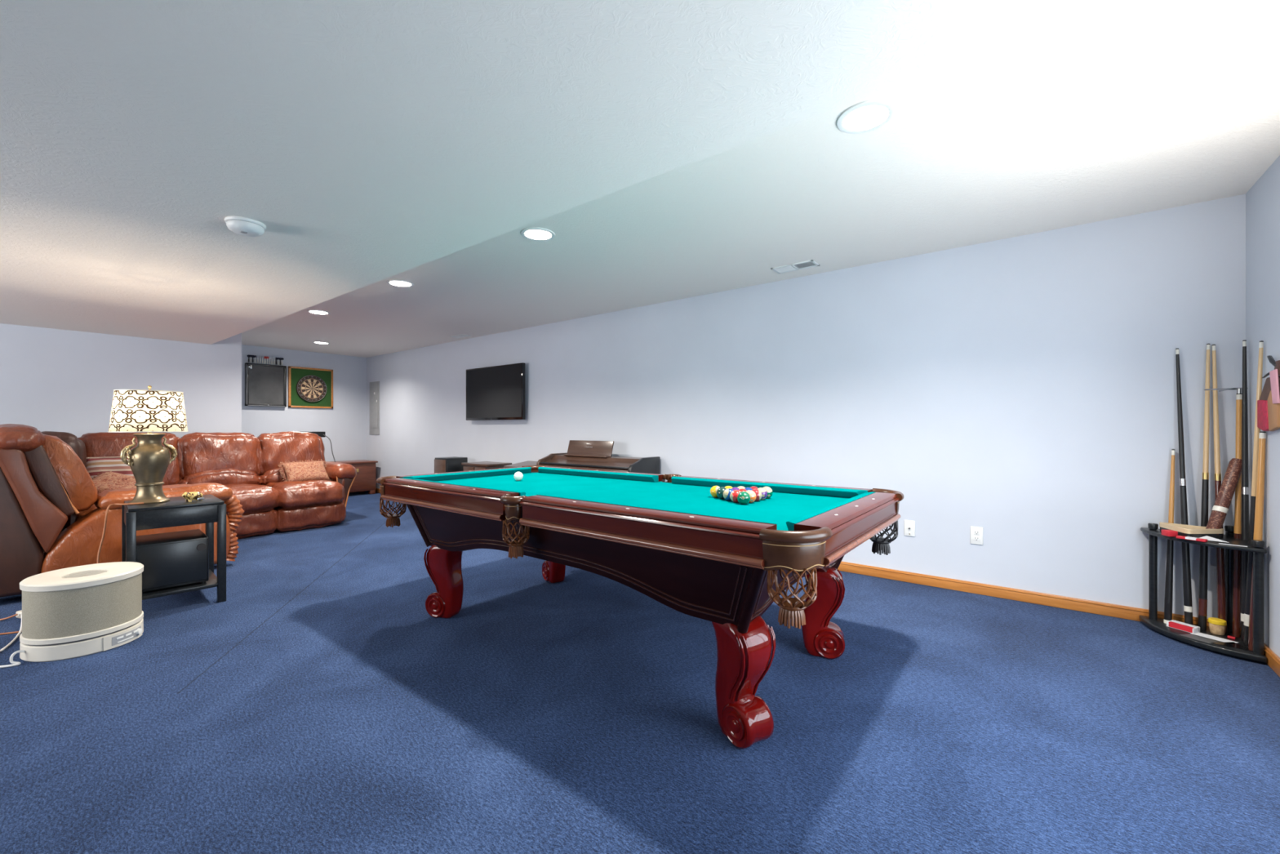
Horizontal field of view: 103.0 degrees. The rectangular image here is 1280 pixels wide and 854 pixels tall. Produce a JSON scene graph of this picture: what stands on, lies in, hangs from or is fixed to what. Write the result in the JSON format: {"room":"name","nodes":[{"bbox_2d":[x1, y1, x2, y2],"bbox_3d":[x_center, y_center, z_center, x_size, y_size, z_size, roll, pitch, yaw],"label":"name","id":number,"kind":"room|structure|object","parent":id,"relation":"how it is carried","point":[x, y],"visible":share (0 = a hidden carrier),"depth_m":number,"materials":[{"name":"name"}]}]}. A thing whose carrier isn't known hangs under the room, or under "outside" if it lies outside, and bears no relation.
{"room":"game room","nodes":[
{"label":"game room","id":0,"kind":"room"},
{"bbox_2d":[0,323,241,438],"bbox_3d":[-7.123,-0.112,5.016,2.000,2.540,4.700,0,0,38],"label":"wall","id":1,"kind":"structure","parent":0,"point":[51,380],"depth_m":5.31,"materials":[{"name":"paint"}]},
{"bbox_2d":[241,344,366,461],"bbox_3d":[-5.774,-0.112,8.437,0.100,2.540,2.350,0,0,38],"label":"wall","id":2,"kind":"structure","parent":0,"point":[344,424],"depth_m":8.83,"materials":[{"name":"paint"}]},
{"bbox_2d":[244,362,286,406],"bbox_3d":[-5.932,-0.669,8.085,0.085,0.665,0.536,0,0,38],"label":"display case","id":3,"kind":"object","parent":2,"relation":"attached to","point":[265,384],"visible":1,"depth_m":8.06,"materials":[{"name":"black glass"}]},
{"bbox_2d":[288,365,333,408],"bbox_3d":[-5.555,-0.669,8.609,0.030,0.675,0.670,0,0,38],"label":"backing","id":4,"kind":"object","parent":2,"relation":"attached to","point":[295,373],"visible":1,"depth_m":8.57,"materials":[{"name":"green wood"}]},
{"bbox_2d":[296,375,326,401],"bbox_3d":[-5.537,-0.657,8.595,0.040,0.451,0.451,0,0,38],"label":"dartboard","id":5,"kind":"object","parent":4,"relation":"attached to","point":[313,388],"visible":1,"depth_m":8.57,"materials":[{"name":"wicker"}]},
{"bbox_2d":[306,431,335,462],"bbox_3d":[-4.557,0.608,7.302,0.496,1.100,0.446,0,0,38],"label":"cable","id":6,"kind":"object","parent":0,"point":[322,434],"visible":0.29,"depth_m":7.32,"materials":[{"name":"black plastic"}]},
{"bbox_2d":[0,0,1121,344],"bbox_3d":[-3.048,-1.182,1.631,8.590,0.400,4.405,0,0,38],"label":"ceiling","id":7,"kind":"structure","parent":0,"point":[371,141],"depth_m":1.60,"materials":[{"name":"white paint"}]},
{"bbox_2d":[224,216,266,236],"bbox_3d":[-1.891,-0.955,2.442,0.160,0.054,0.160,0,0,38],"label":"smoke detector","id":8,"kind":"object","parent":7,"relation":"attached to","point":[244,226],"visible":1,"depth_m":2.40,"materials":[{"name":"white plastic"}]},
{"bbox_2d":[0,490,1279,853],"bbox_3d":[-3.018,1.198,3.289,10.790,0.080,7.250,0,0,38],"label":"floor","id":9,"kind":"structure","parent":0,"point":[321,706],"depth_m":1.98,"materials":[{"name":"carpet"}]},
{"bbox_2d":[0,609,22,651],"bbox_3d":[-3.694,1.119,2.788,0.771,0.079,0.844,0,0,-43],"label":"cable","id":10,"kind":"object","parent":9,"relation":"on","point":[18,614],"visible":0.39,"depth_m":2.88,"materials":[{"name":"beige plastic"}]},
{"bbox_2d":[0,561,143,667],"bbox_3d":[-3.240,0.967,2.553,1.106,0.383,0.450,0,0,-35],"label":"air purifier","id":11,"kind":"object","parent":9,"relation":"on","point":[84,610],"visible":1,"depth_m":2.59,"materials":[{"name":"beige plastic"}]},
{"bbox_2d":[22,572,142,639],"bbox_3d":[-2.977,0.928,2.734,0.434,0.240,0.434,0,0,38],"label":"grille","id":12,"kind":"object","parent":11,"relation":"attached to","point":[86,610],"depth_m":2.58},
{"bbox_2d":[62,569,106,577],"bbox_3d":[-2.977,0.794,2.734,0.166,0.017,0.166,0,0,38],"label":"vent","id":13,"kind":"object","parent":11,"relation":"attached to","point":[78,573],"depth_m":2.75,"materials":[{"name":"beige plastic"}]},
{"bbox_2d":[121,494,226,602],"bbox_3d":[-3.117,0.824,3.407,0.534,0.668,0.472,0,0,43],"label":"end table","id":14,"kind":"object","parent":9,"relation":"on","point":[176,512],"visible":0.72,"depth_m":3.30,"materials":[{"name":"black wood"}]},
{"bbox_2d":[97,385,188,563],"bbox_3d":[-3.305,0.441,3.245,0.398,1.436,0.655,0,0,38],"label":"table lamp","id":15,"kind":"object","parent":14,"relation":"on","point":[149,411],"visible":0.96,"depth_m":3.27,"materials":[{"name":"brown metal"}]},
{"bbox_2d":[136,528,208,591],"bbox_3d":[-3.120,0.877,3.381,0.419,0.305,0.350,0,0,43],"label":"subwoofer","id":16,"kind":"object","parent":14,"relation":"on","point":[181,557],"visible":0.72,"depth_m":3.26,"materials":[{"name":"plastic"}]},
{"bbox_2d":[142,568,217,599],"bbox_3d":[-3.111,1.042,3.402,0.505,0.023,0.428,0,0,43],"label":"shelf","id":17,"kind":"object","parent":14,"relation":"attached to","point":[212,582],"depth_m":3.27,"materials":[{"name":"black wood"}]},
{"bbox_2d":[182,491,204,502],"bbox_3d":[-2.974,0.457,3.383,0.062,0.066,0.115,0,0,21],"label":"trinket","id":18,"kind":"object","parent":14,"relation":"on","point":[194,495],"visible":1,"depth_m":3.37,"materials":[{"name":"metal"}]},
{"bbox_2d":[0,423,356,597],"bbox_3d":[-4.206,0.569,4.989,2.343,1.192,3.036,0,0,38],"label":"sectional sofa","id":19,"kind":"object","parent":9,"relation":"on","point":[52,513],"visible":0.76,"depth_m":4.04,"materials":[{"name":"leather"}]},
{"bbox_2d":[41,431,86,467],"bbox_3d":[-5.325,0.376,4.632,0.426,0.687,0.406,0,0,38],"label":"cushion","id":20,"kind":"object","parent":19,"relation":"on","point":[78,445],"depth_m":4.64,"materials":[{"name":"brown leather"}]},
{"bbox_2d":[64,515,71,527],"bbox_3d":[-4.877,0.769,4.865,0.862,0.280,0.923,0,0,38],"label":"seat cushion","id":21,"kind":"object","parent":19,"relation":"on","point":[68,522],"depth_m":4.32,"materials":[{"name":"leather"}]},
{"bbox_2d":[43,434,97,511],"bbox_3d":[-4.336,0.329,3.825,0.895,0.569,0.299,0,0,38],"label":"cushion","id":22,"kind":"object","parent":19,"relation":"on","point":[77,484],"depth_m":3.56,"materials":[{"name":"brown leather"}]},
{"bbox_2d":[70,503,97,524],"bbox_3d":[-4.131,0.748,4.286,0.805,0.316,0.866,0,0,38],"label":"seat cushion","id":23,"kind":"object","parent":19,"relation":"on","point":[74,517],"depth_m":3.90,"materials":[{"name":"brown leather"}]},
{"bbox_2d":[85,456,133,479],"bbox_3d":[-4.855,0.457,4.699,0.403,0.368,0.228,0,0,-32],"label":"throw pillow","id":24,"kind":"object","parent":19,"relation":"on","point":[95,465],"visible":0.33,"depth_m":4.67,"materials":[{"name":"fabric"}]},
{"bbox_2d":[92,471,136,493],"bbox_3d":[-4.486,0.522,4.360,0.483,0.281,0.364,0,0,-13],"label":"throw pillow","id":25,"kind":"object","parent":19,"relation":"on","point":[110,480],"visible":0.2,"depth_m":4.33,"materials":[{"name":"fabric"}]},
{"bbox_2d":[77,431,182,485],"bbox_3d":[-5.171,0.374,5.182,0.358,0.666,0.811,0,0,38],"label":"cushion","id":26,"kind":"object","parent":19,"relation":"on","point":[101,444],"depth_m":5.06,"materials":[{"name":"leather"}]},
{"bbox_2d":[177,431,260,479],"bbox_3d":[-4.724,0.343,5.714,0.370,0.586,0.789,0,0,38],"label":"cushion","id":27,"kind":"object","parent":19,"relation":"on","point":[198,454],"depth_m":5.59,"materials":[{"name":"leather"}]},
{"bbox_2d":[222,483,279,515],"bbox_3d":[-4.396,0.770,5.460,0.856,0.322,0.780,0,0,38],"label":"seat cushion","id":28,"kind":"object","parent":19,"relation":"on","point":[255,499],"depth_m":5.37,"materials":[{"name":"leather"}]},
{"bbox_2d":[257,431,324,475],"bbox_3d":[-4.297,0.342,6.249,0.368,0.594,0.766,0,0,38],"label":"cushion","id":29,"kind":"object","parent":19,"relation":"on","point":[273,449],"depth_m":6.12,"materials":[{"name":"leather"}]},
{"bbox_2d":[264,480,345,509],"bbox_3d":[-3.976,0.774,6.001,0.841,0.323,0.746,0,0,38],"label":"seat cushion","id":30,"kind":"object","parent":19,"relation":"on","point":[310,494],"depth_m":5.76,"materials":[{"name":"leather"}]},
{"bbox_2d":[278,458,333,481],"bbox_3d":[-3.990,0.536,6.092,0.263,0.296,0.540,0,0,38],"label":"throw pillow","id":31,"kind":"object","parent":19,"relation":"on","point":[308,470],"visible":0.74,"depth_m":6.03,"materials":[{"name":"fabric"}]},
{"bbox_2d":[329,459,377,493],"bbox_3d":[-5.022,0.871,8.772,0.549,0.575,0.765,0,0,38],"label":"chest","id":32,"kind":"object","parent":9,"relation":"on","point":[365,479],"visible":0.52,"depth_m":8.76,"materials":[{"name":"brown wood"}]},
{"bbox_2d":[434,456,467,473],"bbox_3d":[-2.613,0.785,7.038,0.320,0.745,0.350,0,0,38],"label":"floor speaker","id":33,"kind":"object","parent":9,"relation":"on","point":[442,464],"visible":0.36,"depth_m":6.92,"materials":[{"name":"wood"}]},
{"bbox_2d":[434,458,445,473],"bbox_3d":[-2.713,0.770,6.910,0.280,0.675,0.015,0,0,38],"label":"grille","id":34,"kind":"object","parent":33,"relation":"attached to","point":[439,464],"depth_m":6.90,"materials":[{"name":"brown fabric"}]},
{"bbox_2d":[461,461,511,471],"bbox_3d":[-2.020,0.810,6.692,0.560,0.695,0.403,0,0,38],"label":"media console","id":35,"kind":"object","parent":9,"relation":"on","point":[468,466],"visible":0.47,"depth_m":6.57,"materials":[{"name":"brown wood"}]},
{"bbox_2d":[503,460,537,467],"bbox_3d":[-1.281,0.791,6.144,0.680,0.734,0.383,0,0,38],"label":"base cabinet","id":36,"kind":"object","parent":9,"relation":"on","point":[527,463],"visible":0.09,"depth_m":6.21,"materials":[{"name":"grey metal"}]},
{"bbox_2d":[536,440,660,474],"bbox_3d":[-0.474,0.650,5.439,1.360,1.016,0.475,0,0,38],"label":"digital piano","id":37,"kind":"object","parent":9,"relation":"on","point":[580,454],"visible":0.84,"depth_m":5.39,"materials":[{"name":"wood"}]},
{"bbox_2d":[376,465,903,749],"bbox_3d":[-0.185,0.738,2.916,2.854,0.841,1.444,0,0,38],"label":"pool table","id":38,"kind":"object","parent":9,"relation":"on","point":[695,553],"visible":1,"depth_m":2.16,"materials":[{"name":"brown wood"}]},
{"bbox_2d":[400,477,525,496],"bbox_3d":[-1.044,0.341,2.890,1.200,0.043,0.049,0,0,38],"label":"cushion","id":39,"kind":"object","parent":38,"relation":"on","point":[517,493],"depth_m":2.75,"materials":[{"name":"fabric"}]},
{"bbox_2d":[403,466,531,480],"bbox_3d":[-1.192,0.341,3.706,0.049,0.043,1.060,0,0,38],"label":"cushion","id":40,"kind":"object","parent":38,"relation":"on","point":[503,472],"depth_m":3.67,"materials":[{"name":"fabric"}]},
{"bbox_2d":[513,471,523,480],"bbox_3d":[-0.830,0.332,3.479,0.062,0.062,0.062,0,0,38],"label":"ball","id":41,"kind":"object","parent":38,"relation":"on","point":[518,476],"visible":1,"depth_m":3.46,"materials":[{"name":"white plastic"}]},
{"bbox_2d":[537,466,657,481],"bbox_3d":[-0.364,0.341,3.756,1.200,0.043,0.049,0,0,38],"label":"cushion","id":42,"kind":"object","parent":38,"relation":"on","point":[547,470],"depth_m":3.68,"materials":[{"name":"fabric"}]},
{"bbox_2d":[536,494,776,524],"bbox_3d":[-0.005,0.341,2.075,1.200,0.043,0.049,0,0,38],"label":"cushion","id":43,"kind":"object","parent":38,"relation":"on","point":[547,495],"depth_m":1.97,"materials":[{"name":"fabric"}]},
{"bbox_2d":[710,485,719,497],"bbox_3d":[0.395,0.332,2.645,0.062,0.062,0.061,0,0,38],"label":"ball","id":44,"kind":"object","parent":38,"relation":"on","point":[713,489],"visible":0.73,"depth_m":2.62,"materials":[{"name":"yellow plastic"}]},
{"bbox_2d":[715,486,726,498],"bbox_3d":[0.419,0.332,2.586,0.062,0.062,0.062,0,0,38],"label":"ball","id":45,"kind":"object","parent":38,"relation":"on","point":[720,491],"visible":0.62,"depth_m":2.57,"materials":[{"name":"green plastic"}]},
{"bbox_2d":[723,488,733,500],"bbox_3d":[0.443,0.332,2.526,0.062,0.062,0.062,0,0,38],"label":"ball","id":46,"kind":"object","parent":38,"relation":"on","point":[726,492],"visible":0.66,"depth_m":2.51,"materials":[{"name":"multicoloured plastic"}]},
{"bbox_2d":[729,489,741,502],"bbox_3d":[0.467,0.332,2.467,0.062,0.063,0.061,0,0,38],"label":"ball","id":47,"kind":"object","parent":38,"relation":"on","point":[733,495],"visible":0.7,"depth_m":2.45,"materials":[{"name":"red plastic"}]},
{"bbox_2d":[737,491,750,504],"bbox_3d":[0.490,0.332,2.408,0.062,0.062,0.062,0,0,38],"label":"ball","id":48,"kind":"object","parent":38,"relation":"on","point":[743,497],"visible":1,"depth_m":2.39,"materials":[{"name":"green plastic"}]},
{"bbox_2d":[746,489,756,502],"bbox_3d":[0.530,0.332,2.458,0.061,0.061,0.061,0,0,38],"label":"ball","id":49,"kind":"object","parent":38,"relation":"on","point":[753,495],"visible":0.59,"depth_m":2.44,"materials":[{"name":"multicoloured plastic"}]},
{"bbox_2d":[751,488,762,501],"bbox_3d":[0.570,0.332,2.508,0.062,0.063,0.061,0,0,38],"label":"ball","id":50,"kind":"object","parent":38,"relation":"on","point":[758,494],"visible":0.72,"depth_m":2.49,"materials":[{"name":"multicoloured plastic"}]},
{"bbox_2d":[757,487,767,499],"bbox_3d":[0.609,0.332,2.559,0.061,0.062,0.062,0,0,38],"label":"ball","id":51,"kind":"object","parent":38,"relation":"on","point":[763,491],"visible":0.66,"depth_m":2.54,"materials":[{"name":"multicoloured plastic"}]},
{"bbox_2d":[762,486,773,498],"bbox_3d":[0.648,0.332,2.609,0.062,0.062,0.061,0,0,38],"label":"ball","id":52,"kind":"object","parent":38,"relation":"on","point":[769,490],"visible":0.59,"depth_m":2.59,"materials":[{"name":"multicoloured plastic"}]},
{"bbox_2d":[671,476,867,497],"bbox_3d":[0.674,0.341,2.942,1.200,0.043,0.049,0,0,38],"label":"cushion","id":53,"kind":"object","parent":38,"relation":"on","point":[821,491],"depth_m":2.84,"materials":[{"name":"fabric"}]},
{"bbox_2d":[786,491,874,530],"bbox_3d":[0.823,0.341,2.125,0.049,0.043,1.060,0,0,38],"label":"cushion","id":54,"kind":"object","parent":38,"relation":"on","point":[793,525],"depth_m":1.94,"materials":[{"name":"fabric"}]},
{"bbox_2d":[1138,522,1266,662],"bbox_3d":[3.014,0.848,2.757,0.406,0.620,0.405,0,0,38],"label":"cue rack","id":55,"kind":"object","parent":9,"relation":"on","point":[1152,621],"visible":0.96,"depth_m":2.71,"materials":[{"name":"black wood"}]},
{"bbox_2d":[1163,448,1175,623],"bbox_3d":[3.043,0.620,2.920,0.112,0.994,0.034,0,0,-26],"label":"pool cue","id":56,"kind":"object","parent":55,"relation":"on","point":[1168,599],"visible":0.75,"depth_m":2.91,"materials":[{"name":"beige wood"}]},
{"bbox_2d":[1161,529,1177,536],"bbox_3d":[2.900,0.578,2.790,0.045,0.030,0.048,0,0,7],"label":"box","id":57,"kind":"object","parent":55,"relation":"on","point":[1165,532],"visible":0.9,"depth_m":2.77,"materials":[{"name":"cardboard"}]},
{"bbox_2d":[1166,619,1199,633],"bbox_3d":[3.007,1.101,2.821,0.068,0.029,0.112,0,0,-20],"label":"box","id":58,"kind":"object","parent":55,"relation":"on","point":[1176,624],"visible":1,"depth_m":2.81,"materials":[{"name":"cardboard"}]},
{"bbox_2d":[1175,347,1193,625],"bbox_3d":[3.082,0.329,2.885,0.034,1.576,0.138,0,0,27],"label":"pool cue","id":59,"kind":"object","parent":55,"relation":"on","point":[1187,587],"visible":0.83,"depth_m":2.88,"materials":[{"name":"black wood"}]},
{"bbox_2d":[1159,522,1223,538],"bbox_3d":[2.991,0.567,2.777,0.170,0.051,0.244,0,0,-38],"label":"ball rack","id":60,"kind":"object","parent":55,"relation":"on","point":[1191,531],"visible":0.91,"depth_m":2.73,"materials":[{"name":"brown wood"}]},
{"bbox_2d":[1176,535,1207,542],"bbox_3d":[2.914,0.586,2.690,0.033,0.013,0.110,0,0,-28],"label":"carton","id":61,"kind":"object","parent":55,"relation":"on","point":[1177,536],"visible":1,"depth_m":2.68,"materials":[{"name":"cardboard"}]},
{"bbox_2d":[1178,634,1219,643],"bbox_3d":[2.956,1.115,2.695,0.071,0.001,0.127,0,0,-21],"label":"leaflet","id":62,"kind":"object","parent":55,"relation":"on","point":[1191,636],"visible":1,"depth_m":2.69,"materials":[{"name":"grey paper"}]},
{"bbox_2d":[1138,614,1266,662],"bbox_3d":[3.014,1.131,2.757,0.405,0.030,0.405,0,0,38],"label":"shelf","id":63,"kind":"object","parent":55,"relation":"attached to","point":[1156,624],"depth_m":2.69,"materials":[{"name":"black wood"}]},
{"bbox_2d":[1140,527,1266,553],"bbox_3d":[3.017,0.603,2.758,0.400,0.020,0.400,0,0,38],"label":"shelf","id":64,"kind":"object","parent":55,"relation":"attached to","point":[1152,531],"depth_m":2.65,"materials":[{"name":"black wood"}]},
{"bbox_2d":[1197,343,1210,631],"bbox_3d":[3.147,0.321,2.837,0.138,1.590,0.034,0,0,-30],"label":"pool cue","id":65,"kind":"object","parent":55,"relation":"on","point":[1202,589],"visible":0.93,"depth_m":2.83,"materials":[{"name":"beige wood"}]},
{"bbox_2d":[1191,631,1237,644],"bbox_3d":[3.046,1.115,2.702,0.062,0.001,0.160,0,0,-26],"label":"sheet","id":66,"kind":"object","parent":55,"relation":"on","point":[1198,633],"visible":1,"depth_m":2.70,"materials":[{"name":"paper"}]},
{"bbox_2d":[1199,535,1229,542],"bbox_3d":[2.996,0.584,2.667,0.055,0.017,0.104,0,0,-8],"label":"folded paper","id":67,"kind":"object","parent":55,"relation":"on","point":[1209,538],"visible":0.79,"depth_m":2.67,"materials":[{"name":"white paper"}]},
{"bbox_2d":[1208,617,1226,635],"bbox_3d":[3.126,1.077,2.759,0.068,0.078,0.068,0,0,38],"label":"jar","id":68,"kind":"object","parent":55,"relation":"on","point":[1217,626],"visible":1,"depth_m":2.74,"materials":[{"name":"beige plastic"}]},
{"bbox_2d":[1212,344,1226,633],"bbox_3d":[3.190,0.325,2.809,0.033,1.583,0.121,0,0,30],"label":"pool cue","id":69,"kind":"object","parent":55,"relation":"on","point":[1220,571],"visible":0.87,"depth_m":2.81,"materials":[{"name":"beige wood"}]},
{"bbox_2d":[1205,457,1241,534],"bbox_3d":[3.173,0.360,2.751,0.228,0.450,0.058,0,0,-2],"label":"case","id":70,"kind":"object","parent":55,"relation":"on","point":[1220,509],"visible":0.84,"depth_m":2.73,"materials":[{"name":"leather"}]},
{"bbox_2d":[1204,387,1248,637],"bbox_3d":[3.188,0.449,2.750,0.170,1.334,0.096,0,0,23],"label":"stick","id":71,"kind":"object","parent":55,"relation":"on","point":[1237,505],"visible":0.96,"depth_m":2.73,"materials":[{"name":"brown wood"}]},
{"bbox_2d":[1226,635,1235,639],"bbox_3d":[3.132,1.111,2.697,0.018,0.010,0.028,0,0,-29],"label":"trinket","id":72,"kind":"object","parent":55,"relation":"on","point":[1228,636],"visible":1,"depth_m":2.69},
{"bbox_2d":[1213,641,1253,651],"bbox_3d":[3.045,1.115,2.618,0.165,0.001,0.100,0,0,45],"label":"folder","id":73,"kind":"object","parent":55,"relation":"on","point":[1235,645],"visible":1,"depth_m":2.61,"materials":[{"name":"black plastic"}]},
{"bbox_2d":[1218,542,1247,546],"bbox_3d":[2.991,0.592,2.569,0.020,0.001,0.095,0,0,-42],"label":"paper slip","id":74,"kind":"object","parent":55,"relation":"on","point":[1219,543],"visible":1,"depth_m":2.57,"materials":[{"name":"white paper"}]},
{"bbox_2d":[1240,339,1248,640],"bbox_3d":[3.208,0.322,2.699,0.139,1.588,0.034,0,0,-41],"label":"pool cue","id":75,"kind":"object","parent":55,"relation":"on","point":[1245,489],"visible":0.8,"depth_m":2.70,"materials":[{"name":"black wood"}]},
{"bbox_2d":[1243,340,1263,645],"bbox_3d":[3.120,0.340,2.592,0.034,1.553,0.080,0,0,4],"label":"pool cue","id":76,"kind":"object","parent":55,"relation":"on","point":[1259,388],"visible":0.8,"depth_m":2.58,"materials":[{"name":"beige wood"}]},
{"bbox_2d":[1248,431,1266,650],"bbox_3d":[3.086,0.567,2.546,0.063,1.098,0.034,0,0,27],"label":"pool cue","id":77,"kind":"object","parent":55,"relation":"on","point":[1260,495],"visible":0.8,"depth_m":2.54,"materials":[{"name":"beige wood"}]},
{"bbox_2d":[241,0,1279,357],"bbox_3d":[-1.721,-1.282,4.943,10.590,0.001,2.845,0,0,38],"label":"ceiling","id":78,"kind":"structure","parent":0,"point":[1123,108],"depth_m":2.67,"materials":[{"name":"white paint"}]},
{"bbox_2d":[306,309,330,314],"bbox_3d":[-3.562,-1.315,5.647,0.224,0.083,0.224,0,0,38],"label":"ceiling light","id":79,"kind":"object","parent":78,"relation":"attached to","point":[312,311],"visible":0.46,"depth_m":5.68,"materials":[{"name":"white glass"}]},
{"bbox_2d":[312,341,329,344],"bbox_3d":[-4.807,-1.315,7.683,0.224,0.083,0.224,0,0,38],"label":"ceiling light","id":80,"kind":"object","parent":78,"relation":"attached to","point":[315,342],"visible":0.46,"depth_m":7.72,"materials":[{"name":"white glass"}]},
{"bbox_2d":[386,279,413,287],"bbox_3d":[-2.127,-1.315,4.521,0.224,0.083,0.224,0,0,38],"label":"ceiling light","id":81,"kind":"object","parent":78,"relation":"attached to","point":[402,283],"visible":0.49,"depth_m":4.57,"materials":[{"name":"white glass"}]},
{"bbox_2d":[520,226,555,240],"bbox_3d":[-0.674,-1.315,3.371,0.224,0.083,0.224,0,0,38],"label":"ceiling light","id":82,"kind":"object","parent":78,"relation":"attached to","point":[532,233],"visible":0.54,"depth_m":3.43,"materials":[{"name":"white glass"}]},
{"bbox_2d":[770,259,819,273],"bbox_3d":[1.234,-1.277,4.052,0.340,0.012,0.160,0,0,38],"label":"ceiling vent","id":83,"kind":"object","parent":78,"relation":"in","point":[808,264],"visible":1,"depth_m":4.05,"materials":[{"name":"white plastic"}]},
{"bbox_2d":[836,99,896,133],"bbox_3d":[0.931,-1.315,2.103,0.224,0.083,0.224,0,0,38],"label":"ceiling light","id":84,"kind":"object","parent":78,"relation":"attached to","point":[868,116],"visible":0.71,"depth_m":2.15,"materials":[{"name":"white glass"}]},
{"bbox_2d":[366,194,1245,618],"bbox_3d":[-0.812,-0.112,6.102,10.790,2.540,0.100,0,0,38],"label":"wall","id":85,"kind":"structure","parent":0,"point":[1022,389],"depth_m":3.64,"materials":[{"name":"paint"}]},
{"bbox_2d":[369,381,379,435],"bbox_3d":[-4.761,-0.347,9.120,0.370,0.950,0.026,0,0,38],"label":"electrical panel","id":86,"kind":"object","parent":85,"relation":"attached to","point":[374,386],"visible":1,"depth_m":9.10,"materials":[{"name":"white plastic"}]},
{"bbox_2d":[466,362,524,420],"bbox_3d":[-1.945,-0.462,6.862,1.250,0.720,0.102,0,0,38],"label":"television","id":87,"kind":"object","parent":85,"relation":"attached to","point":[495,392],"visible":1,"depth_m":6.78,"materials":[{"name":"black plastic"}]},
{"bbox_2d":[367,488,1208,626],"bbox_3d":[-0.849,1.119,6.055,10.590,0.078,0.020,0,0,38],"label":"baseboard","id":88,"kind":"structure","parent":85,"relation":"attached to","point":[1132,613],"depth_m":3.42,"materials":[{"name":"brown wood"}]},
{"bbox_2d":[904,520,915,536],"bbox_3d":[2.014,0.753,3.807,0.072,0.118,0.022,0,0,38],"label":"outlet","id":89,"kind":"object","parent":85,"relation":"attached to","point":[909,526],"visible":1,"depth_m":3.81,"materials":[{"name":"white plastic"}]},
{"bbox_2d":[970,526,982,545],"bbox_3d":[2.348,0.753,3.552,0.074,0.122,0.011,0,0,38],"label":"power outlet","id":90,"kind":"object","parent":85,"relation":"attached to","point":[976,532],"visible":1,"depth_m":3.55,"materials":[{"name":"white plastic"}]},
{"bbox_2d":[973,530,979,534],"bbox_3d":[2.346,0.732,3.550,0.034,0.028,0.003,0,0,38],"label":"receptacle","id":91,"kind":"object","parent":90,"relation":"attached to","point":[975,532],"depth_m":3.55,"materials":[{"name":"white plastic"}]},
{"bbox_2d":[973,536,979,541],"bbox_3d":[2.346,0.774,3.550,0.034,0.028,0.003,0,0,38],"label":"receptacle","id":92,"kind":"object","parent":90,"relation":"attached to","point":[975,538],"depth_m":3.55,"materials":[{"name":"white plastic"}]},
{"bbox_2d":[1245,155,1279,657],"bbox_3d":[1.187,-0.112,-0.010,0.100,2.540,7.050,0,0,38],"label":"wall","id":93,"kind":"structure","parent":0,"point":[1263,198],"depth_m":2.55,"materials":[{"name":"paint"}]},
{"bbox_2d":[1257,355,1279,431],"bbox_3d":[3.035,-0.165,2.453,0.034,0.365,0.306,0,0,38],"label":"bag","id":94,"kind":"object","parent":93,"relation":"hanging from","point":[1268,403],"visible":1,"depth_m":2.42,"materials":[{"name":"pink fabric"}]},
{"bbox_2d":[1264,643,1279,676],"bbox_3d":[1.135,1.119,0.021,0.020,0.078,7.034,0,0,38],"label":"baseboard","id":95,"kind":"structure","parent":93,"relation":"attached to","point":[1273,660],"depth_m":2.43,"materials":[{"name":"brown wood"}]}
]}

